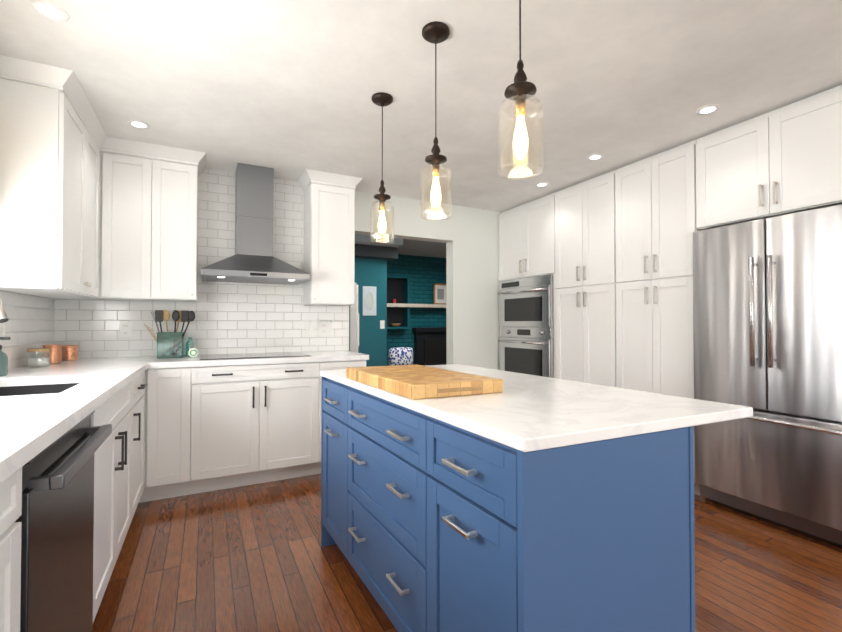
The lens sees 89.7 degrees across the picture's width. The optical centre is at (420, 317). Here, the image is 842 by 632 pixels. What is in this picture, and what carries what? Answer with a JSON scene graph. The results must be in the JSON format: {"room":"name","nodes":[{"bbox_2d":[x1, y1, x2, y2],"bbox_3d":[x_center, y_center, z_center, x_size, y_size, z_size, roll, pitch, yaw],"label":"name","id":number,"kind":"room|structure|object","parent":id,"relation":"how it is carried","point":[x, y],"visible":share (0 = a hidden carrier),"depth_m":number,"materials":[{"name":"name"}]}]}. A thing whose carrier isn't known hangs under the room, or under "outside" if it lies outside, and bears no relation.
{"room":"kitchen","nodes":[
{"label":"kitchen","id":0,"kind":"room"},
{"bbox_2d":[102,191,500,369],"bbox_3d":[-0.536,0.013,4.132,4.720,2.440,0.140,0,-1,-27],"label":"wall","id":1,"kind":"structure","parent":0,"point":[472,233],"depth_m":4.59,"materials":[{"name":"white paint"}]},
{"bbox_2d":[0,290,55,368],"bbox_3d":[-1.897,-0.483,1.614,0.008,1.513,3.130,0,-1,-27],"label":"backsplash","id":2,"kind":"structure","parent":1,"relation":"attached to","point":[31,324],"depth_m":2.53,"materials":[{"name":"tile"}]},
{"bbox_2d":[0,322,4,336],"bbox_3d":[-2.199,0.047,2.222,0.009,0.115,0.075,0,-1,-27],"label":"electrical outlet","id":3,"kind":"object","parent":2,"relation":"attached to","point":[2,329],"visible":0.6,"depth_m":2.22,"materials":[{"name":"white plastic"}]},
{"bbox_2d":[0,55,111,299],"bbox_3d":[-2.164,-0.682,2.554,0.360,1.088,1.197,0,-1,-27],"label":"upper cabinet","id":4,"kind":"object","parent":1,"relation":"attached to","point":[90,209],"depth_m":2.11,"materials":[{"name":"white wood"}]},
{"bbox_2d":[108,137,205,301],"bbox_3d":[-1.929,-0.674,3.143,0.592,1.088,0.359,0,-1,-27],"label":"upper cabinet","id":5,"kind":"object","parent":1,"relation":"attached to","point":[153,253],"depth_m":3.01,"materials":[{"name":"white wood"}]},
{"bbox_2d":[56,168,348,357],"bbox_3d":[-1.628,-0.458,3.501,2.135,1.513,0.008,0,-1,-27],"label":"backsplash","id":6,"kind":"structure","parent":1,"relation":"attached to","point":[232,317],"depth_m":3.50,"materials":[{"name":"tile"}]},
{"bbox_2d":[120,322,131,336],"bbox_3d":[-2.220,0.090,3.184,0.075,0.115,0.009,0,-1,-27],"label":"electrical outlet","id":7,"kind":"object","parent":6,"relation":"attached to","point":[125,329],"visible":1,"depth_m":3.18,"materials":[{"name":"white plastic"}]},
{"bbox_2d":[306,322,313,334],"bbox_3d":[-0.997,0.099,3.802,0.075,0.115,0.014,0,-1,-27],"label":"light switch","id":8,"kind":"object","parent":6,"relation":"attached to","point":[309,328],"visible":1,"depth_m":3.80,"materials":[{"name":"white plastic"}]},
{"bbox_2d":[318,322,330,334],"bbox_3d":[-0.882,0.099,3.863,0.120,0.115,0.009,0,-1,-27],"label":"electrical outlet","id":9,"kind":"object","parent":6,"relation":"attached to","point":[324,328],"visible":1,"depth_m":3.86,"materials":[{"name":"white plastic"}]},
{"bbox_2d":[201,163,309,284],"bbox_3d":[-1.320,-0.753,3.379,0.760,0.924,0.493,0,-1,-27],"label":"range hood","id":10,"kind":"object","parent":1,"relation":"attached to","point":[252,260],"visible":1,"depth_m":3.35,"materials":[{"name":"silver metal"}]},
{"bbox_2d":[298,169,362,305],"bbox_3d":[-0.801,-0.662,3.715,0.492,1.098,0.359,0,-1,-27],"label":"upper cabinet","id":11,"kind":"object","parent":1,"relation":"attached to","point":[329,233],"visible":1,"depth_m":3.60,"materials":[{"name":"white wood"}]},
{"bbox_2d":[349,229,453,364],"bbox_3d":[-0.195,0.200,4.303,1.157,2.071,0.142,0,-1,-27],"label":"trim","id":12,"kind":"structure","parent":1,"relation":"attached to","point":[449,301],"depth_m":4.53,"materials":[{"name":"white paint"}]},
{"bbox_2d":[354,258,386,366],"bbox_3d":[-0.988,0.038,6.033,1.035,2.440,0.100,0,-1,-27],"label":"wall","id":13,"kind":"structure","parent":0,"point":[372,334],"depth_m":6.13,"materials":[{"name":"teal paint"}]},
{"bbox_2d":[363,286,375,315],"bbox_3d":[-0.741,-0.241,6.097,0.210,0.420,0.016,0,-1,-27],"label":"framed art print","id":14,"kind":"object","parent":13,"relation":"attached to","point":[369,300],"visible":1,"depth_m":6.09,"materials":[{"name":"white paper"}]},
{"bbox_2d":[380,320,384,328],"bbox_3d":[-0.563,0.101,6.184,0.070,0.120,0.014,0,-1,-27],"label":"light switch","id":15,"kind":"object","parent":13,"relation":"attached to","point":[382,324],"visible":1,"depth_m":6.18,"materials":[{"name":"white plastic"}]},
{"bbox_2d":[387,254,445,365],"bbox_3d":[-0.620,0.061,7.700,5.000,2.440,0.140,0,-1,-27],"label":"brick wall","id":16,"kind":"structure","parent":0,"point":[424,273],"depth_m":7.92,"materials":[{"name":"teal brick"}]},
{"bbox_2d":[387,275,409,328],"bbox_3d":[-0.507,-0.271,7.570,0.580,0.940,0.198,0,-1,-27],"label":"shelf","id":17,"kind":"object","parent":16,"relation":"attached to","point":[398,288],"visible":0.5,"depth_m":7.65,"materials":[{"name":"black"}]},
{"bbox_2d":[387,303,445,307],"bbox_3d":[0.136,-0.217,7.862,2.050,0.060,0.258,0,-1,-27],"label":"mantel shelf","id":18,"kind":"object","parent":16,"relation":"attached to","point":[417,305],"visible":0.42,"depth_m":7.65,"materials":[{"name":"beige wood"}]},
{"bbox_2d":[433,283,445,304],"bbox_3d":[0.370,-0.446,8.033,0.300,0.400,0.025,0,-1,-27],"label":"framed picture","id":19,"kind":"object","parent":18,"relation":"on","point":[439,293],"visible":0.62,"depth_m":8.02,"materials":[{"name":"white paper"}]},
{"bbox_2d":[0,0,841,257],"bbox_3d":[0.926,-1.246,3.124,6.680,0.050,9.730,0,-1,-27],"label":"ceiling","id":20,"kind":"structure","parent":0,"point":[286,89],"depth_m":2.16,"materials":[{"name":"paint"}]},
{"bbox_2d":[30,0,69,21],"bbox_3d":[-1.496,-1.236,1.710,0.120,0.006,0.120,0,-1,-27],"label":"recessed light","id":21,"kind":"object","parent":20,"relation":"in","point":[49,10],"visible":1,"depth_m":1.70,"materials":[{"name":"white"}]},
{"bbox_2d":[127,120,149,128],"bbox_3d":[-1.788,-1.223,2.683,0.120,0.006,0.120,0,-1,-27],"label":"recessed light","id":22,"kind":"object","parent":20,"relation":"in","point":[138,124],"visible":1,"depth_m":2.68,"materials":[{"name":"white"}]},
{"bbox_2d":[355,234,402,259],"bbox_3d":[-0.814,-1.018,5.854,1.070,0.329,0.399,0,-1,-27],"label":"beam","id":23,"kind":"structure","parent":20,"relation":"attached to","point":[367,248],"depth_m":5.89,"materials":[{"name":"grey"}]},
{"bbox_2d":[370,92,393,242],"bbox_3d":[-0.217,-0.828,2.365,0.136,0.804,0.136,0,-1,-27],"label":"pendant light","id":24,"kind":"object","parent":20,"relation":"hanging from","point":[381,99],"visible":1,"depth_m":2.35,"materials":[{"name":"clear glass"}]},
{"bbox_2d":[420,21,451,220],"bbox_3d":[0.064,-0.835,1.823,0.136,0.804,0.136,0,-1,-27],"label":"pendant light","id":25,"kind":"object","parent":20,"relation":"hanging from","point":[435,32],"visible":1,"depth_m":1.80,"materials":[{"name":"clear glass"}]},
{"bbox_2d":[498,0,543,179],"bbox_3d":[0.302,-0.842,1.288,0.136,0.804,0.136,0,-1,-27],"label":"pendant light","id":26,"kind":"object","parent":20,"relation":"hanging from","point":[520,90],"visible":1,"depth_m":1.27,"materials":[{"name":"clear glass"}]},
{"bbox_2d":[535,182,548,186],"bbox_3d":[1.098,-1.208,3.845,0.120,0.006,0.120,0,-1,-27],"label":"recessed light","id":27,"kind":"object","parent":20,"relation":"in","point":[542,184],"visible":1,"depth_m":3.83,"materials":[{"name":"white"}]},
{"bbox_2d":[587,154,603,159],"bbox_3d":[1.321,-1.216,3.207,0.120,0.006,0.120,0,-1,-27],"label":"recessed light","id":28,"kind":"object","parent":20,"relation":"in","point":[595,157],"visible":1,"depth_m":3.19,"materials":[{"name":"white"}]},
{"bbox_2d":[696,104,719,114],"bbox_3d":[1.692,-1.226,2.498,0.120,0.006,0.120,0,-1,-27],"label":"recessed light","id":29,"kind":"object","parent":20,"relation":"in","point":[708,109],"visible":1,"depth_m":2.49,"materials":[{"name":"white"}]},
{"bbox_2d":[91,474,841,631],"bbox_3d":[0.848,1.250,3.135,6.900,0.060,10.000,0,-1,-27],"label":"floor","id":30,"kind":"structure","parent":0,"point":[254,558],"depth_m":1.99,"materials":[{"name":"brown wood"}]},
{"bbox_2d":[0,467,21,631],"bbox_3d":[-0.966,0.741,0.443,0.618,0.884,0.748,0,-1,-27],"label":"base cabinet","id":31,"kind":"object","parent":30,"relation":"on","point":[10,537],"visible":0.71,"depth_m":0.81,"materials":[{"name":"white wood"}]},
{"bbox_2d":[14,410,111,631],"bbox_3d":[-1.230,0.750,1.080,0.628,0.883,0.620,0,-1,-27],"label":"dishwasher","id":32,"kind":"object","parent":30,"relation":"on","point":[56,518],"visible":0.77,"depth_m":1.12,"materials":[{"name":"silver metal"}]},
{"bbox_2d":[91,368,158,563],"bbox_3d":[-1.892,0.766,2.341,0.687,0.884,0.607,0,-1,-27],"label":"base cabinet","id":33,"kind":"object","parent":30,"relation":"on","point":[126,465],"depth_m":2.07,"materials":[{"name":"white wood"}]},
{"bbox_2d":[0,356,155,483],"bbox_3d":[-1.118,0.282,0.764,0.634,0.039,5.328,0,-1,-27],"label":"countertop","id":34,"kind":"structure","parent":33,"relation":"on","point":[32,426],"depth_m":1.40,"materials":[{"name":"stone"}]},
{"bbox_2d":[0,299,8,322],"bbox_3d":[-1.726,0.051,1.642,0.243,0.447,0.202,0,-1,-27],"label":"pull-down faucet","id":35,"kind":"object","parent":34,"relation":"on","point":[4,316],"visible":1,"depth_m":1.61,"materials":[{"name":"silver metal"}]},
{"bbox_2d":[0,337,10,375],"bbox_3d":[-2.024,0.186,2.029,0.081,0.186,0.072,0,-1,-27],"label":"soap dispenser","id":36,"kind":"object","parent":34,"relation":"on","point":[3,364],"visible":1,"depth_m":2.03,"materials":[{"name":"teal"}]},
{"bbox_2d":[26,348,50,367],"bbox_3d":[-2.225,0.233,2.464,0.104,0.104,0.104,0,-1,-27],"label":"jar","id":37,"kind":"object","parent":34,"relation":"on","point":[36,361],"visible":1,"depth_m":2.43,"materials":[{"name":"white"}]},
{"bbox_2d":[0,383,78,395],"bbox_3d":[-1.635,0.421,1.729,0.424,0.210,0.664,0,-1,-27],"label":"sink basin","id":38,"kind":"object","parent":34,"relation":"in","point":[30,390],"visible":0.02,"depth_m":2.00,"materials":[{"name":"grey metal"}]},
{"bbox_2d":[42,344,61,363],"bbox_3d":[-2.334,0.228,2.678,0.094,0.119,0.094,0,-1,-27],"label":"copper canister","id":39,"kind":"object","parent":34,"relation":"on","point":[55,352],"visible":0.67,"depth_m":2.65,"materials":[{"name":"brown metal"}]},
{"bbox_2d":[61,345,77,360],"bbox_3d":[-2.416,0.239,2.906,0.100,0.104,0.100,0,-1,-27],"label":"copper canister","id":40,"kind":"object","parent":34,"relation":"on","point":[69,352],"visible":0.85,"depth_m":2.87,"materials":[{"name":"brown metal"}]},
{"bbox_2d":[152,350,368,368],"bbox_3d":[-1.214,0.317,3.340,1.473,0.039,0.648,0,-1,-27],"label":"countertop","id":41,"kind":"structure","parent":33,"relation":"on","point":[343,355],"depth_m":3.04,"materials":[{"name":"stone"}]},
{"bbox_2d":[144,310,194,357],"bbox_3d":[-1.863,0.118,3.143,0.330,0.352,0.168,0,-1,-27],"label":"utensil holder","id":42,"kind":"object","parent":41,"relation":"on","point":[170,344],"visible":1,"depth_m":3.10,"materials":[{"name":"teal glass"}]},
{"bbox_2d":[186,337,194,355],"bbox_3d":[-1.774,0.223,3.254,0.060,0.145,0.060,0,-1,-27],"label":"bottle","id":43,"kind":"object","parent":41,"relation":"on","point":[190,343],"visible":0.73,"depth_m":3.23,"materials":[{"name":"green glass"}]},
{"bbox_2d":[188,348,198,356],"bbox_3d":[-1.690,0.260,3.143,0.068,0.068,0.028,0,-1,-27],"label":"disc","id":44,"kind":"object","parent":41,"relation":"on","point":[193,352],"visible":1,"depth_m":3.13,"materials":[{"name":"white ceramic"}]},
{"bbox_2d":[200,352,310,359],"bbox_3d":[-1.296,0.293,3.305,0.760,0.006,0.500,0,-1,-27],"label":"glass cooktop","id":45,"kind":"object","parent":41,"relation":"in","point":[246,355],"visible":1,"depth_m":3.25,"materials":[{"name":"black"}]},
{"bbox_2d":[159,367,202,499],"bbox_3d":[-1.766,0.776,3.032,0.338,0.884,0.686,0,-1,-27],"label":"base cabinet","id":46,"kind":"object","parent":30,"relation":"on","point":[180,431],"depth_m":2.82,"materials":[{"name":"white wood"}]},
{"bbox_2d":[203,361,330,491],"bbox_3d":[-1.300,0.779,3.307,0.977,0.884,0.618,0,-1,-27],"label":"base cabinet","id":47,"kind":"object","parent":30,"relation":"on","point":[262,422],"depth_m":3.05,"materials":[{"name":"white wood"}]},
{"bbox_2d":[331,360,365,369],"bbox_3d":[-0.770,0.783,3.575,0.444,0.884,0.618,0,-1,-27],"label":"base cabinet","id":48,"kind":"object","parent":30,"relation":"on","point":[335,365],"depth_m":3.33,"materials":[{"name":"white"}]},
{"bbox_2d":[350,283,358,352],"bbox_3d":[-0.985,0.418,5.255,0.280,1.660,0.620,0,-1,-27],"label":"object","id":49,"kind":"structure","parent":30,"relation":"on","point":[354,329],"depth_m":5.02,"materials":[{"name":"white"}]},
{"bbox_2d":[412,327,445,365],"bbox_3d":[0.647,0.735,8.002,1.600,1.100,0.448,0,-1,-27],"label":"fireplace insert","id":50,"kind":"object","parent":30,"relation":"on","point":[430,345],"visible":0.35,"depth_m":7.87,"materials":[{"name":"black metal"}]},
{"bbox_2d":[321,376,694,631],"bbox_3d":[0.098,0.753,1.696,0.666,0.894,1.556,0,-1,-27],"label":"kitchen island","id":51,"kind":"object","parent":30,"relation":"on","point":[429,524],"visible":0.98,"depth_m":1.10,"materials":[{"name":"blue wood"}]},
{"bbox_2d":[320,364,752,451],"bbox_3d":[0.229,0.291,1.776,0.923,0.030,1.594,0,-1,-27],"label":"island countertop","id":52,"kind":"structure","parent":51,"relation":"on","point":[522,412],"depth_m":1.24,"materials":[{"name":"stone"}]},
{"bbox_2d":[346,364,502,399],"bbox_3d":[-0.023,0.252,1.749,0.389,0.048,0.664,0,-1,-27],"label":"cutting board","id":53,"kind":"object","parent":52,"relation":"on","point":[414,382],"visible":1,"depth_m":1.54,"materials":[{"name":"brown wood"}]},
{"bbox_2d":[498,192,556,377],"bbox_3d":[1.354,0.026,4.525,0.710,2.424,0.866,0,-1,-27],"label":"tall cabinet","id":54,"kind":"object","parent":30,"relation":"on","point":[526,236],"visible":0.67,"depth_m":4.32,"materials":[{"name":"white wood"}]},
{"bbox_2d":[498,275,553,377],"bbox_3d":[1.265,0.118,4.478,0.593,1.044,0.778,0,-1,-27],"label":"double wall oven","id":55,"kind":"object","parent":54,"relation":"in","point":[526,340],"visible":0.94,"depth_m":4.29,"materials":[{"name":"silver metal"}]},
{"bbox_2d":[555,170,616,386],"bbox_3d":[1.700,0.017,3.842,0.710,2.424,0.656,0,-1,-27],"label":"pantry cabinet","id":56,"kind":"object","parent":30,"relation":"on","point":[585,274],"visible":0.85,"depth_m":3.66,"materials":[{"name":"white wood"}]},
{"bbox_2d":[615,140,700,494],"bbox_3d":[1.992,0.009,3.267,0.710,2.424,0.626,0,-1,-27],"label":"pantry cabinet","id":57,"kind":"object","parent":30,"relation":"on","point":[655,212],"visible":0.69,"depth_m":3.09,"materials":[{"name":"white wood"}]},
{"bbox_2d":[693,204,841,546],"bbox_3d":[2.290,0.319,2.546,0.772,1.785,0.899,0,-1,-27],"label":"refrigerator","id":58,"kind":"object","parent":30,"relation":"on","point":[767,318],"visible":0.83,"depth_m":2.39,"materials":[{"name":"silver metal"}]},
{"bbox_3d":[-0.287,1.073,7.076,0.800,0.400,0.450,0,-1,-27],"label":"bench","id":59,"kind":"object","parent":30,"relation":"on","visible":0},
{"bbox_2d":[388,347,412,365],"bbox_3d":[-0.334,0.681,7.063,0.460,0.380,0.170,0,-1,-27],"label":"patterned pillow","id":60,"kind":"object","parent":59,"relation":"on","point":[400,355],"visible":0.73,"depth_m":6.98,"materials":[{"name":"fabric"}]},
{"bbox_2d":[696,85,841,229],"bbox_3d":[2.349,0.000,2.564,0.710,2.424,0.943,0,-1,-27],"label":"upper cabinet","id":61,"kind":"object","parent":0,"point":[786,159],"visible":0.98,"depth_m":2.46,"materials":[{"name":"white wood"}]}
]}

